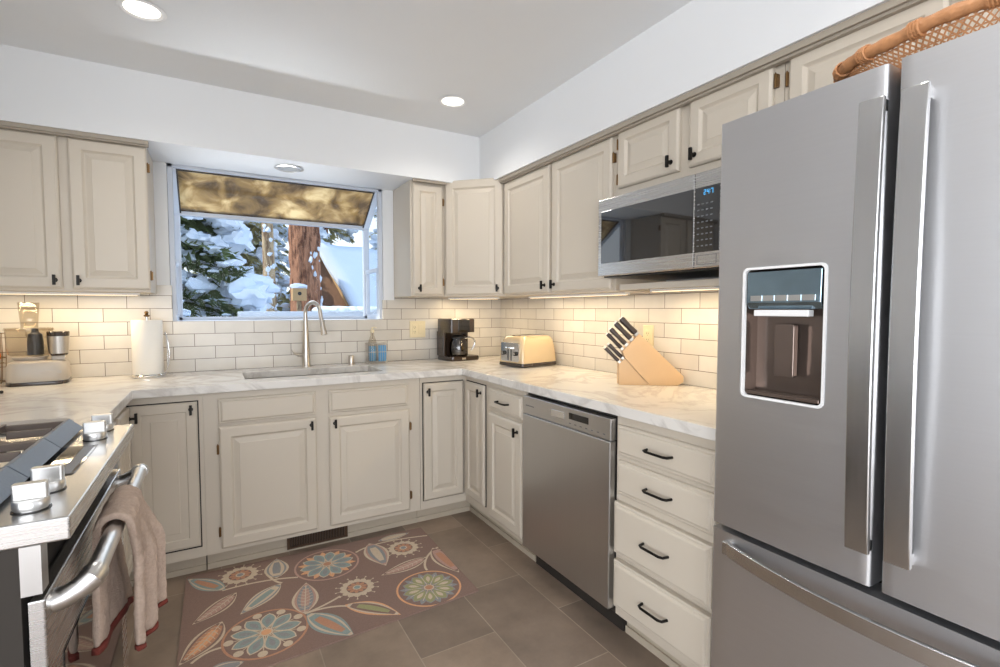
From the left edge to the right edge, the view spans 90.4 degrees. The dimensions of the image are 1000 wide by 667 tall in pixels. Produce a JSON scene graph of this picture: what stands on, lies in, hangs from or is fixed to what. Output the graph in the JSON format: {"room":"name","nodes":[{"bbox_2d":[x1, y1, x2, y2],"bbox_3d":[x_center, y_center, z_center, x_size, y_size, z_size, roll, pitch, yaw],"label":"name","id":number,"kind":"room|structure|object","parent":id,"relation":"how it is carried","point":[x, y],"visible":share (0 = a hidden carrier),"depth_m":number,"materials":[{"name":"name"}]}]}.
{"room":"kitchen","nodes":[
{"label":"kitchen","id":0,"kind":"room"},
{"bbox_2d":[0,161,500,381],"bbox_3d":[-1.243,-0.079,3.144,3.057,2.386,0.079,-2,3,-30],"label":"wall","id":1,"kind":"structure","parent":0,"point":[99,326],"depth_m":2.87,"materials":[{"name":"white tile"}]},
{"bbox_2d":[0,128,156,293],"bbox_3d":[-2.084,-0.558,2.375,0.711,0.718,0.381,-2,3,-30],"label":"upper cabinet","id":2,"kind":"object","parent":1,"relation":"attached to","point":[77,215],"visible":0.98,"depth_m":2.28,"materials":[{"name":"beige paint"}]},
{"bbox_2d":[0,291,139,295],"bbox_3d":[-2.099,-0.192,2.384,0.600,0.012,0.028,-2,3,-30],"label":"light bar","id":3,"kind":"object","parent":2,"relation":"attached to","point":[1,292],"visible":1,"depth_m":2.38,"materials":[{"name":"white plastic"}]},
{"bbox_2d":[29,294,136,295],"bbox_3d":[-2.099,-0.186,2.384,0.580,0.002,0.018,-2,3,-30],"label":"diffuser","id":4,"kind":"object","parent":3,"relation":"attached to","point":[29,294],"depth_m":2.43,"materials":[{"name":"beige plastic"}]},
{"bbox_2d":[0,120,148,147],"bbox_3d":[-1.996,-0.899,2.205,0.713,0.025,0.031,-2,3,-30],"label":"trim","id":5,"kind":"structure","parent":2,"relation":"attached to","point":[3,124],"depth_m":2.24,"materials":[{"name":"beige paint"}]},
{"bbox_2d":[0,285,500,381],"bbox_3d":[-1.250,-0.041,3.118,2.878,0.486,0.039,-2,3,-30],"label":"tile backsplash","id":6,"kind":"structure","parent":1,"relation":"attached to","point":[99,326],"depth_m":2.88,"materials":[{"name":"white tile"}]},
{"bbox_2d":[167,163,382,320],"bbox_3d":[-1.407,-0.519,3.216,1.206,0.919,0.387,-2,3,-30],"label":"window","id":7,"kind":"structure","parent":1,"relation":"in","point":[193,191],"depth_m":3.17,"materials":[{"name":"white plastic"},{"name":"clear glass"},{"name":"bronze tinted glass"}]},
{"bbox_2d":[409,321,424,337],"bbox_3d":[-0.577,-0.030,3.480,0.116,0.115,0.010,-2,3,-30],"label":"outlet plate","id":8,"kind":"object","parent":1,"relation":"attached to","point":[417,328],"visible":1,"depth_m":3.48,"materials":[{"name":"beige plastic"}]},
{"bbox_2d":[393,180,444,297],"bbox_3d":[-0.530,-0.601,3.273,0.229,0.718,0.381,-2,3,-30],"label":"upper cabinet","id":9,"kind":"object","parent":1,"relation":"attached to","point":[418,207],"visible":0.98,"depth_m":3.15,"materials":[{"name":"beige paint"}]},
{"bbox_2d":[412,178,445,184],"bbox_3d":[-0.443,-0.948,3.103,0.217,0.014,0.025,-2,3,-30],"label":"trim","id":10,"kind":"structure","parent":9,"relation":"attached to","point":[413,179],"depth_m":3.09,"materials":[{"name":"beige paint"}]},
{"bbox_2d":[428,178,527,298],"bbox_3d":[-0.102,-0.615,3.380,0.616,0.735,0.625,-2,3,-30],"label":"upper cabinet","id":11,"kind":"object","parent":1,"relation":"attached to","point":[473,208],"visible":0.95,"depth_m":3.14,"materials":[{"name":"beige paint"}]},
{"bbox_2d":[448,297,498,298],"bbox_3d":[-0.182,-0.242,3.422,0.360,0.012,0.028,1,3,15],"label":"light bar","id":12,"kind":"object","parent":11,"relation":"attached to","point":[464,297],"visible":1,"depth_m":3.40,"materials":[{"name":"white plastic"}]},
{"bbox_2d":[0,0,691,136],"bbox_3d":[-0.752,-1.166,-0.328,5.627,0.120,6.483,-2,3,-30],"label":"ceiling","id":13,"kind":"structure","parent":0,"point":[394,60],"depth_m":2.10,"materials":[{"name":"paint"}]},
{"bbox_2d":[116,0,166,21],"bbox_3d":[-1.335,-1.206,1.852,0.156,0.008,0.156,-2,3,-30],"label":"recessed light","id":14,"kind":"object","parent":13,"relation":"in","point":[144,10],"visible":1,"depth_m":1.85,"materials":[{"name":"white"}]},
{"bbox_2d":[438,95,466,107],"bbox_3d":[-0.253,-1.245,2.667,0.156,0.008,0.156,-2,3,-30],"label":"recessed light","id":15,"kind":"object","parent":13,"relation":"in","point":[453,101],"visible":1,"depth_m":2.67,"materials":[{"name":"white"}]},
{"bbox_2d":[126,511,668,666],"bbox_3d":[-0.752,1.308,-0.209,5.627,0.060,6.483,-2,3,-30],"label":"floor","id":16,"kind":"structure","parent":0,"point":[520,615],"depth_m":1.99,"materials":[{"name":"tile"}]},
{"bbox_2d":[0,413,148,666],"bbox_3d":[-1.176,0.731,0.992,0.739,0.976,0.760,-2,3,-30],"label":"range","id":17,"kind":"object","parent":16,"relation":"on","point":[55,484],"visible":0.98,"depth_m":0.91,"materials":[{"name":"silver metal"}]},
{"bbox_2d":[0,436,42,466],"bbox_3d":[-1.260,0.306,0.923,0.545,0.021,0.760,-2,3,-30],"label":"cooktop","id":18,"kind":"object","parent":17,"relation":"in","point":[2,464],"depth_m":1.29,"materials":[{"name":"metal"}]},
{"bbox_2d":[0,418,73,433],"bbox_3d":[-1.399,0.271,1.435,0.260,0.018,0.110,-2,3,-30],"label":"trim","id":19,"kind":"structure","parent":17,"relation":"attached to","point":[57,419],"depth_m":1.49,"materials":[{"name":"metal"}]},
{"bbox_2d":[91,484,167,655],"bbox_3d":[-0.832,0.528,1.121,0.121,0.329,0.201,-2,3,-30],"label":"kitchen towel","id":20,"kind":"object","parent":17,"relation":"hanging from","point":[111,600],"visible":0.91,"depth_m":1.11,"materials":[{"name":"beige fabric"}]},
{"bbox_2d":[113,394,206,586],"bbox_3d":[-1.862,0.721,2.252,0.904,0.874,0.900,-2,3,-30],"label":"base cabinet","id":21,"kind":"object","parent":16,"relation":"on","point":[168,438],"visible":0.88,"depth_m":2.28,"materials":[{"name":"beige paint"}]},
{"bbox_2d":[0,355,716,440],"bbox_3d":[-0.644,0.272,2.086,2.876,0.040,2.378,-2,3,-30],"label":"countertop","id":22,"kind":"structure","parent":21,"relation":"on","point":[687,409],"depth_m":2.27,"materials":[{"name":"white stone"}]},
{"bbox_2d":[0,333,6,383],"bbox_3d":[-2.391,0.118,2.334,0.104,0.240,0.104,-2,3,-30],"label":"wire fruit basket","id":23,"kind":"object","parent":22,"relation":"on","point":[2,357],"visible":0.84,"depth_m":2.36,"materials":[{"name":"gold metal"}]},
{"bbox_2d":[4,327,71,386],"bbox_3d":[-2.210,0.045,2.377,0.238,0.385,0.211,-2,3,-36],"label":"food processor","id":24,"kind":"object","parent":22,"relation":"on","point":[35,368],"visible":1,"depth_m":2.34,"materials":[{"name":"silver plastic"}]},
{"bbox_2d":[4,328,43,354],"bbox_3d":[-2.234,0.042,2.359,0.172,0.131,0.172,-2,3,-30],"label":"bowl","id":25,"kind":"object","parent":24,"relation":"on","point":[35,341],"depth_m":2.35,"materials":[{"name":"plastic"}]},
{"bbox_2d":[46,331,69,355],"bbox_3d":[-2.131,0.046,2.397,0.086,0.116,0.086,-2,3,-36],"label":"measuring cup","id":26,"kind":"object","parent":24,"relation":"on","point":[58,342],"depth_m":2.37,"materials":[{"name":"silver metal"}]},
{"bbox_2d":[46,336,69,359],"bbox_3d":[-2.131,0.069,2.398,0.085,0.115,0.085,-2,3,-30],"label":"cup","id":27,"kind":"object","parent":24,"relation":"on","point":[58,346],"depth_m":2.37,"materials":[{"name":"silver metal"}]},
{"bbox_2d":[130,311,169,378],"bbox_3d":[-1.845,0.054,2.600,0.160,0.345,0.160,2,3,37],"label":"paper towel holder","id":28,"kind":"object","parent":22,"relation":"on","point":[146,315],"visible":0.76,"depth_m":2.59,"materials":[{"name":"silver metal"}]},
{"bbox_2d":[131,320,163,374],"bbox_3d":[-1.845,0.070,2.601,0.136,0.281,0.136,-2,3,-30],"label":"paper towel roll","id":29,"kind":"object","parent":28,"relation":"on","point":[146,335],"visible":0.99,"depth_m":2.55,"materials":[{"name":"white paper"}]},
{"bbox_2d":[292,301,326,366],"bbox_3d":[-1.143,0.003,3.023,0.221,0.406,0.097,0,3,7],"label":"faucet","id":30,"kind":"object","parent":22,"relation":"on","point":[305,354],"visible":1,"depth_m":3.03,"materials":[{"name":"silver metal"}]},
{"bbox_2d":[253,371,368,378],"bbox_3d":[-1.061,0.354,2.832,0.750,0.194,0.370,-2,3,-30],"label":"sink","id":31,"kind":"object","parent":22,"relation":"in","point":[365,371],"visible":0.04,"depth_m":2.97,"materials":[{"name":"metal"}]},
{"bbox_2d":[348,355,354,364],"bbox_3d":[-0.950,0.168,3.171,0.044,0.062,0.044,-2,3,-30],"label":"air gap","id":32,"kind":"object","parent":22,"relation":"on","point":[350,357],"visible":1,"depth_m":3.16,"materials":[{"name":"silver metal"}]},
{"bbox_2d":[365,342,387,363],"bbox_3d":[-0.815,0.128,3.276,0.132,0.132,0.080,-2,3,-30],"label":"sink caddy","id":33,"kind":"object","parent":22,"relation":"on","point":[382,343],"visible":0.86,"depth_m":3.25,"materials":[{"name":"silver metal"}]},
{"bbox_2d":[369,327,376,360],"bbox_3d":[-0.838,0.069,3.263,0.056,0.229,0.056,-2,3,-30],"label":"soap bottle","id":34,"kind":"object","parent":33,"relation":"in","point":[374,358],"visible":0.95,"depth_m":3.25,"materials":[{"name":"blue plastic"}]},
{"bbox_2d":[378,345,385,360],"bbox_3d":[-0.780,0.130,3.285,0.052,0.105,0.022,-2,3,-30],"label":"sponge","id":35,"kind":"object","parent":33,"relation":"in","point":[379,346],"visible":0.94,"depth_m":3.27,"materials":[{"name":"blue"}]},
{"bbox_2d":[437,318,478,361],"bbox_3d":[-0.293,0.039,3.494,0.240,0.290,0.207,-2,3,-37],"label":"coffee maker","id":36,"kind":"object","parent":22,"relation":"on","point":[452,333],"visible":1,"depth_m":3.43,"materials":[{"name":"black plastic"}]},
{"bbox_2d":[499,334,555,367],"bbox_3d":[0.169,0.104,3.137,0.320,0.194,0.231,-2,4,-40],"label":"toaster","id":37,"kind":"object","parent":22,"relation":"on","point":[519,350],"visible":1,"depth_m":3.05,"materials":[{"name":"beige metal"}]},
{"bbox_2d":[617,334,683,385],"bbox_3d":[0.705,0.120,2.338,0.292,0.239,0.080,0,3,6],"label":"knife block","id":38,"kind":"object","parent":22,"relation":"on","point":[642,364],"visible":0.92,"depth_m":2.30,"materials":[{"name":"brown wood"}]},
{"bbox_2d":[604,347,620,362],"bbox_3d":[0.528,0.101,2.328,0.080,0.081,0.014,0,3,6],"label":"kitchen knife","id":39,"kind":"object","parent":38,"relation":"in","point":[607,349],"visible":1,"depth_m":2.32,"materials":[{"name":"black plastic"}]},
{"bbox_2d":[606,333,623,350],"bbox_3d":[0.541,0.038,2.341,0.085,0.086,0.019,0,3,6],"label":"kitchen knife","id":40,"kind":"object","parent":38,"relation":"in","point":[608,335],"visible":1,"depth_m":2.33,"materials":[{"name":"black plastic"}]},
{"bbox_2d":[608,343,623,359],"bbox_3d":[0.545,0.084,2.334,0.080,0.081,0.014,0,3,6],"label":"kitchen knife","id":41,"kind":"object","parent":38,"relation":"in","point":[610,345],"visible":1,"depth_m":2.33,"materials":[{"name":"black plastic"}]},
{"bbox_2d":[609,327,628,346],"bbox_3d":[0.556,0.016,2.326,0.092,0.093,0.019,0,3,6],"label":"kitchen knife","id":42,"kind":"object","parent":38,"relation":"in","point":[613,331],"visible":1,"depth_m":2.32,"materials":[{"name":"black plastic"}]},
{"bbox_2d":[613,321,633,341],"bbox_3d":[0.578,-0.009,2.321,0.094,0.095,0.019,0,3,6],"label":"kitchen knife","id":43,"kind":"object","parent":38,"relation":"in","point":[616,324],"visible":1,"depth_m":2.31,"materials":[{"name":"black plastic"}]},
{"bbox_2d":[619,316,638,335],"bbox_3d":[0.602,-0.034,2.319,0.094,0.094,0.019,0,3,6],"label":"kitchen knife","id":44,"kind":"object","parent":38,"relation":"in","point":[623,320],"visible":1,"depth_m":2.31,"materials":[{"name":"black plastic"}]},
{"bbox_2d":[202,378,419,569],"bbox_3d":[-1.068,0.692,2.856,1.075,0.874,0.650,-2,3,-30],"label":"base cabinet","id":45,"kind":"object","parent":16,"relation":"on","point":[280,464],"visible":0.92,"depth_m":2.56,"materials":[{"name":"beige paint"}]},
{"bbox_2d":[287,526,347,549],"bbox_3d":[-0.978,1.088,2.670,0.310,0.078,0.008,-2,3,-30],"label":"vent grille","id":46,"kind":"object","parent":45,"relation":"attached to","point":[340,532],"visible":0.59,"depth_m":2.67,"materials":[{"name":"brown metal"}]},
{"bbox_2d":[176,528,478,666],"bbox_3d":[-0.771,1.154,2.263,1.155,0.008,0.854,-2,3,-30],"label":"rug","id":47,"kind":"object","parent":16,"relation":"on","point":[270,612],"visible":1,"depth_m":2.18,"materials":[{"name":"fabric"}]},
{"bbox_2d":[417,375,497,530],"bbox_3d":[-0.154,0.673,3.245,0.893,0.874,0.890,-2,3,-30],"label":"base cabinet","id":48,"kind":"object","parent":16,"relation":"on","point":[454,410],"visible":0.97,"depth_m":2.93,"materials":[{"name":"beige paint"}]},
{"bbox_2d":[489,382,535,561],"bbox_3d":[0.270,0.697,2.752,0.654,0.874,0.390,-2,3,-30],"label":"base cabinet","id":49,"kind":"object","parent":16,"relation":"on","point":[506,404],"visible":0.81,"depth_m":2.58,"materials":[{"name":"beige paint"}]},
{"bbox_2d":[523,392,626,630],"bbox_3d":[0.525,0.720,2.309,0.606,0.872,0.620,-2,3,-30],"label":"dishwasher","id":50,"kind":"object","parent":16,"relation":"on","point":[570,450],"visible":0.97,"depth_m":2.09,"materials":[{"name":"metal"}]},
{"bbox_2d":[613,416,718,666],"bbox_3d":[0.791,0.741,1.839,0.666,0.874,0.456,-2,3,-30],"label":"base cabinet","id":51,"kind":"object","parent":16,"relation":"on","point":[664,522],"visible":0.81,"depth_m":1.67,"materials":[{"name":"beige paint"}]},
{"bbox_2d":[711,23,999,666],"bbox_3d":[1.077,0.318,1.218,0.733,1.780,0.826,-2,3,-30],"label":"refrigerator","id":52,"kind":"object","parent":16,"relation":"on","point":[857,488],"visible":1,"depth_m":1.07,"materials":[{"name":"metal"}]},
{"bbox_2d":[832,0,999,82],"bbox_3d":[1.027,-0.618,1.040,0.266,0.101,0.611,-2,3,-30],"label":"wicker basket","id":53,"kind":"object","parent":52,"relation":"on","point":[915,30],"visible":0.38,"depth_m":1.05,"materials":[{"name":"brown wicker"}]},
{"bbox_2d":[0,0,888,190],"bbox_3d":[-0.111,-1.017,1.109,2.887,0.316,4.513,-2,3,-30],"label":"soffit","id":54,"kind":"structure","parent":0,"point":[182,122],"depth_m":2.36,"materials":[{"name":"white paint"}]},
{"bbox_2d":[274,165,303,172],"bbox_3d":[-1.200,-0.936,2.825,0.156,0.008,0.156,-2,3,-30],"label":"recessed light","id":55,"kind":"object","parent":54,"relation":"attached to","point":[285,168],"visible":1,"depth_m":2.82,"materials":[{"name":"silver metal"}]},
{"bbox_2d":[501,277,718,389],"bbox_3d":[1.637,0.019,1.113,0.109,2.386,6.483,-2,3,-30],"label":"wall","id":56,"kind":"structure","parent":0,"point":[685,323],"depth_m":2.68,"materials":[{"name":"beige tile"}]},
{"bbox_2d":[504,135,665,296],"bbox_3d":[0.403,-0.576,2.747,0.380,0.718,0.985,-2,3,-30],"label":"upper cabinet","id":57,"kind":"object","parent":56,"relation":"attached to","point":[551,211],"visible":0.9,"depth_m":2.59,"materials":[{"name":"beige paint"}]},
{"bbox_2d":[528,292,629,297],"bbox_3d":[0.404,-0.210,2.769,0.028,0.012,0.850,-2,3,-30],"label":"light bar","id":58,"kind":"object","parent":57,"relation":"attached to","point":[621,293],"visible":1,"depth_m":2.69,"materials":[{"name":"white plastic"}]},
{"bbox_2d":[546,295,613,297],"bbox_3d":[0.404,-0.205,2.769,0.018,0.002,0.830,-2,3,-30],"label":"diffuser","id":59,"kind":"object","parent":58,"relation":"attached to","point":[550,296],"depth_m":2.76,"materials":[{"name":"beige plastic"}]},
{"bbox_2d":[499,0,927,183],"bbox_3d":[0.728,-0.879,1.819,0.030,0.028,2.890,-2,3,-30],"label":"trim","id":60,"kind":"structure","parent":57,"relation":"attached to","point":[890,8],"depth_m":1.65,"materials":[{"name":"beige paint"}]},
{"bbox_2d":[643,325,653,346],"bbox_3d":[0.752,0.014,2.524,0.010,0.115,0.070,-2,3,-30],"label":"outlet plate","id":61,"kind":"object","parent":56,"relation":"attached to","point":[648,330],"visible":0.87,"depth_m":2.51,"materials":[{"name":"beige plastic"}]},
{"bbox_2d":[620,278,718,289],"bbox_3d":[0.858,-0.195,1.997,0.336,0.026,0.710,-2,3,-30],"label":"shelf","id":62,"kind":"object","parent":56,"relation":"attached to","point":[702,282],"visible":0.51,"depth_m":1.97,"materials":[{"name":"beige paint"}]},
{"bbox_2d":[650,286,718,291],"bbox_3d":[0.862,-0.184,2.017,0.028,0.012,0.640,-2,3,-30],"label":"light bar","id":63,"kind":"object","parent":62,"relation":"attached to","point":[711,287],"visible":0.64,"depth_m":2.11,"materials":[{"name":"white plastic"}]},
{"bbox_2d":[657,289,718,291],"bbox_3d":[0.862,-0.179,2.018,0.018,0.002,0.620,-2,3,-30],"label":"diffuser","id":64,"kind":"object","parent":63,"relation":"attached to","point":[658,290],"depth_m":2.14,"materials":[{"name":"beige plastic"}]},
{"bbox_2d":[616,62,785,195],"bbox_3d":[0.840,-0.744,1.984,0.380,0.308,0.755,-2,3,-30],"label":"upper cabinet","id":65,"kind":"object","parent":56,"relation":"attached to","point":[684,141],"visible":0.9,"depth_m":1.90,"materials":[{"name":"beige paint"}]},
{"bbox_2d":[598,167,720,279],"bbox_3d":[0.808,-0.412,2.008,0.413,0.345,0.760,-2,3,-30],"label":"microwave","id":66,"kind":"object","parent":65,"relation":"attached to","point":[670,230],"visible":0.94,"depth_m":1.92,"materials":[{"name":"metal"}]},
{"bbox_2d":[785,0,999,100],"bbox_3d":[1.268,-0.725,1.273,0.351,0.278,0.900,-2,3,-30],"label":"upper cabinet","id":67,"kind":"object","parent":56,"relation":"attached to","point":[810,71],"visible":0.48,"depth_m":1.41,"materials":[{"name":"beige paint"}]},
{"label":"outside","id":68,"kind":"structure","parent":0,"visible":0},
{"bbox_3d":[-7.920,-0.118,19.697,34.000,2.366,34.000,-2,3,-30],"label":"snowy ground","id":69,"kind":"structure","parent":68,"visible":0},
{"bbox_2d":[180,216,280,316],"bbox_3d":[-3.727,-1.105,5.438,2.904,5.915,3.016,3,4,43],"label":"fir tree","id":70,"kind":"object","parent":69,"relation":"on","point":[212,248],"visible":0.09,"depth_m":5.23,"materials":[{"name":"green plant"}]},
{"bbox_2d":[192,221,289,307],"bbox_3d":[-5.002,-2.304,9.218,2.414,7.247,2.279,-1,3,-19],"label":"fir tree","id":71,"kind":"object","parent":69,"relation":"on","point":[252,259],"visible":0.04,"depth_m":9.40,"materials":[{"name":"green plant"}]},
{"bbox_2d":[261,223,277,310],"bbox_3d":[-3.622,-1.210,7.787,0.252,5.003,0.246,1,3,26],"label":"trunk","id":72,"kind":"object","parent":69,"relation":"on","point":[269,246],"visible":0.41,"depth_m":7.72,"materials":[{"name":"brown plant"}]},
{"bbox_2d":[252,224,289,310],"bbox_3d":[-6.905,-4.025,13.518,3.087,9.669,2.805,0,3,-10],"label":"fir tree","id":73,"kind":"object","parent":69,"relation":"on","point":[283,233],"visible":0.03,"depth_m":13.74,"materials":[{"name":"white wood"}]},
{"bbox_2d":[253,224,289,292],"bbox_3d":[-9.287,-5.838,18.877,4.749,12.175,4.580,-2,3,-30],"label":"fir tree","id":74,"kind":"object","parent":69,"relation":"on","point":[277,260],"visible":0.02,"depth_m":18.76,"materials":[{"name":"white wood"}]},
{"bbox_2d":[290,283,306,310],"bbox_3d":[-3.103,0.260,7.692,0.258,2.071,0.231,-2,3,-30],"label":"birdhouse","id":75,"kind":"object","parent":69,"relation":"on","point":[298,291],"visible":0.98,"depth_m":7.59,"materials":[{"name":"brown wood"}]},
{"bbox_2d":[288,225,322,310],"bbox_3d":[-3.386,-2.050,8.581,0.835,6.500,0.827,-2,3,-30],"label":"pine trunk","id":76,"kind":"object","parent":69,"relation":"on","point":[304,242],"visible":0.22,"depth_m":8.43,"materials":[{"name":"brown plant"}]},
{"bbox_2d":[238,306,376,316],"bbox_3d":[-1.413,0.647,4.533,1.697,1.803,0.139,-2,3,-30],"label":"deck railing","id":77,"kind":"object","parent":69,"relation":"on","point":[326,310],"visible":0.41,"depth_m":4.36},
{"bbox_2d":[287,227,358,293],"bbox_3d":[-4.797,-3.672,13.671,2.341,9.150,2.394,-1,3,-19],"label":"fir tree","id":78,"kind":"object","parent":69,"relation":"on","point":[326,238],"visible":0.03,"depth_m":13.66,"materials":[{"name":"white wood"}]},
{"bbox_2d":[282,243,376,310],"bbox_3d":[-2.349,-0.464,11.197,4.340,2.739,4.114,2,3,34],"label":"cabin","id":79,"kind":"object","parent":69,"relation":"on","point":[341,266],"visible":0.18,"depth_m":9.49,"materials":[{"name":"brown wood"}]},
{"bbox_2d":[369,206,376,250],"bbox_3d":[-2.535,-3.274,13.986,2.615,8.324,3.035,0,3,-3],"label":"fir tree","id":80,"kind":"object","parent":69,"relation":"on","point":[373,241],"visible":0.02,"depth_m":13.57,"materials":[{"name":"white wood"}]},
{"bbox_2d":[369,231,376,246],"bbox_3d":[-4.886,-6.100,23.463,5.288,12.257,4.303,0,3,-2],"label":"fir tree","id":81,"kind":"object","parent":69,"relation":"on","point":[370,232],"visible":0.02,"depth_m":22.74,"materials":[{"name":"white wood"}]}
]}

